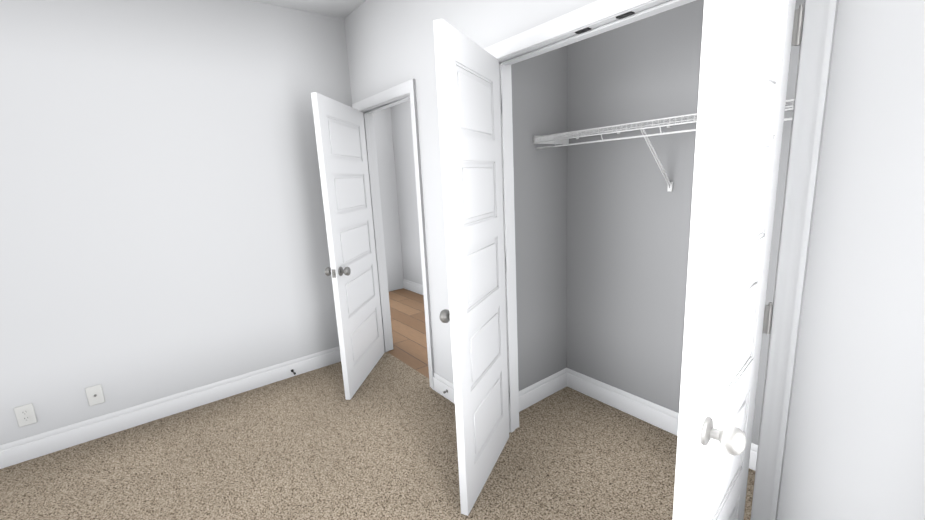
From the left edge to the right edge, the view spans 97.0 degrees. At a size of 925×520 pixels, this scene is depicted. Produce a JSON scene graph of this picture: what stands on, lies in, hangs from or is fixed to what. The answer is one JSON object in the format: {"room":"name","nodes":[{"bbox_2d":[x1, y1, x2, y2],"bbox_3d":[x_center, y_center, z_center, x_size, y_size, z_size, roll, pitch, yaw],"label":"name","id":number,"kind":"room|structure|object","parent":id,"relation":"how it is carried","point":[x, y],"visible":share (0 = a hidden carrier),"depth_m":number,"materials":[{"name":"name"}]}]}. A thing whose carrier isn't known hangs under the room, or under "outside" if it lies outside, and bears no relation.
{"room":"empty bedroom","nodes":[
{"label":"empty bedroom","id":0,"kind":"room"},
{"bbox_2d":[0,0,351,444],"bbox_3d":[-2.339,-0.247,2.390,3.680,2.740,0.120,-11,14,-37],"label":"wall","id":1,"kind":"structure","parent":0,"point":[163,232],"depth_m":2.60,"materials":[{"name":"white paint"}]},
{"bbox_2d":[14,403,37,426],"bbox_3d":[-2.513,0.894,2.353,0.076,0.122,0.009,-11,14,-37],"label":"electrical outlet","id":2,"kind":"object","parent":1,"relation":"attached to","point":[25,415],"visible":1,"depth_m":2.35,"materials":[{"name":"white plastic"}]},
{"bbox_2d":[85,384,104,405],"bbox_3d":[-2.271,0.839,2.529,0.076,0.122,0.018,-11,14,-37],"label":"cable wall plate","id":3,"kind":"object","parent":1,"relation":"attached to","point":[95,395],"visible":1,"depth_m":2.53,"materials":[{"name":"white plastic"}]},
{"bbox_2d":[0,346,340,468],"bbox_3d":[-2.184,1.030,2.621,3.560,0.133,0.030,-11,14,-37],"label":"baseboard","id":4,"kind":"structure","parent":1,"relation":"attached to","point":[71,435],"depth_m":2.72,"materials":[{"name":"white wood"}]},
{"bbox_2d":[253,0,365,18],"bbox_3d":[-1.264,-1.620,1.792,5.090,0.080,5.450,-11,14,-37],"label":"ceiling","id":5,"kind":"structure","parent":0,"point":[342,9],"depth_m":2.92,"materials":[{"name":"white paint"}]},
{"bbox_2d":[0,352,754,519],"bbox_3d":[-0.840,1.276,1.526,4.530,0.050,3.690,-11,14,-37],"label":"floor carpet","id":6,"kind":"object","parent":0,"point":[315,444],"visible":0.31,"depth_m":2.21,"materials":[{"name":"beige carpet"}]},
{"bbox_2d":[388,288,428,377],"bbox_3d":[-0.300,0.708,4.263,1.355,0.046,3.370,-11,14,-37],"label":"floor","id":7,"kind":"structure","parent":0,"point":[407,314],"depth_m":4.19,"materials":[{"name":"brown wood"}]},
{"bbox_2d":[344,0,924,519],"bbox_3d":[0.184,-0.547,3.282,1.450,2.740,5.180,-11,14,-37],"label":"wall","id":8,"kind":"structure","parent":0,"point":[856,438],"depth_m":1.12,"materials":[{"name":"white paint"}]},
{"bbox_2d":[311,92,384,399],"bbox_3d":[-0.798,-0.095,3.034,0.169,2.020,0.800,-1,11,7],"label":"entry door","id":9,"kind":"structure","parent":8,"relation":"in","point":[342,156],"depth_m":2.90,"materials":[{"name":"white wood"}]},
{"bbox_2d":[403,279,422,294],"bbox_3d":[-0.596,0.383,5.489,0.015,0.133,0.776,-11,14,-37],"label":"baseboard","id":10,"kind":"structure","parent":8,"relation":"attached to","point":[409,285],"depth_m":5.58,"materials":[{"name":"white wood"}]},
{"bbox_2d":[433,372,454,403],"bbox_3d":[-0.004,0.912,2.684,0.015,0.133,0.652,-11,14,-37],"label":"baseboard","id":11,"kind":"structure","parent":8,"relation":"attached to","point":[440,384],"depth_m":2.83,"materials":[{"name":"white wood"}]},
{"bbox_2d":[433,19,508,515],"bbox_3d":[0.051,0.086,1.916,0.110,2.020,0.611,2,12,24],"label":"closet door","id":12,"kind":"structure","parent":8,"relation":"in","point":[467,78],"depth_m":1.78,"materials":[{"name":"white wood"}]},
{"bbox_2d":[352,0,838,519],"bbox_3d":[0.350,-0.196,3.107,1.428,2.104,3.854,-11,14,-37],"label":"door frame","id":13,"kind":"structure","parent":8,"relation":"attached to","point":[820,16],"depth_m":1.33,"materials":[{"name":"white wood"}]},
{"bbox_2d":[673,0,803,519],"bbox_3d":[0.717,0.231,1.028,0.611,2.020,0.110,-13,15,-42],"label":"closet door","id":14,"kind":"structure","parent":8,"relation":"in","point":[745,58],"depth_m":0.89,"materials":[{"name":"white wood"}]},
{"bbox_2d":[511,0,804,444],"bbox_3d":[1.001,-0.305,1.866,0.730,2.740,1.910,-11,14,-37],"label":"wall","id":15,"kind":"structure","parent":0,"point":[602,235],"depth_m":2.39,"materials":[{"name":"grey paint"}]},
{"bbox_2d":[519,368,567,411],"bbox_3d":[0.499,0.881,2.713,0.580,0.133,0.030,-11,14,-37],"label":"baseboard","id":16,"kind":"structure","parent":15,"relation":"attached to","point":[534,393],"depth_m":2.74,"materials":[{"name":"white wood"}]},
{"bbox_2d":[568,368,757,470],"bbox_3d":[1.249,0.935,2.261,0.015,0.133,1.670,-11,14,-37],"label":"baseboard","id":17,"kind":"structure","parent":15,"relation":"attached to","point":[666,419],"depth_m":2.52,"materials":[{"name":"white wood"}]},
{"bbox_2d":[533,99,793,191],"bbox_3d":[1.061,-0.483,1.885,0.316,0.345,1.670,-11,14,-37],"label":"wire closet shelf","id":18,"kind":"object","parent":15,"relation":"attached to","point":[559,138],"visible":0.69,"depth_m":2.05,"materials":[{"name":"white metal"}]}
]}

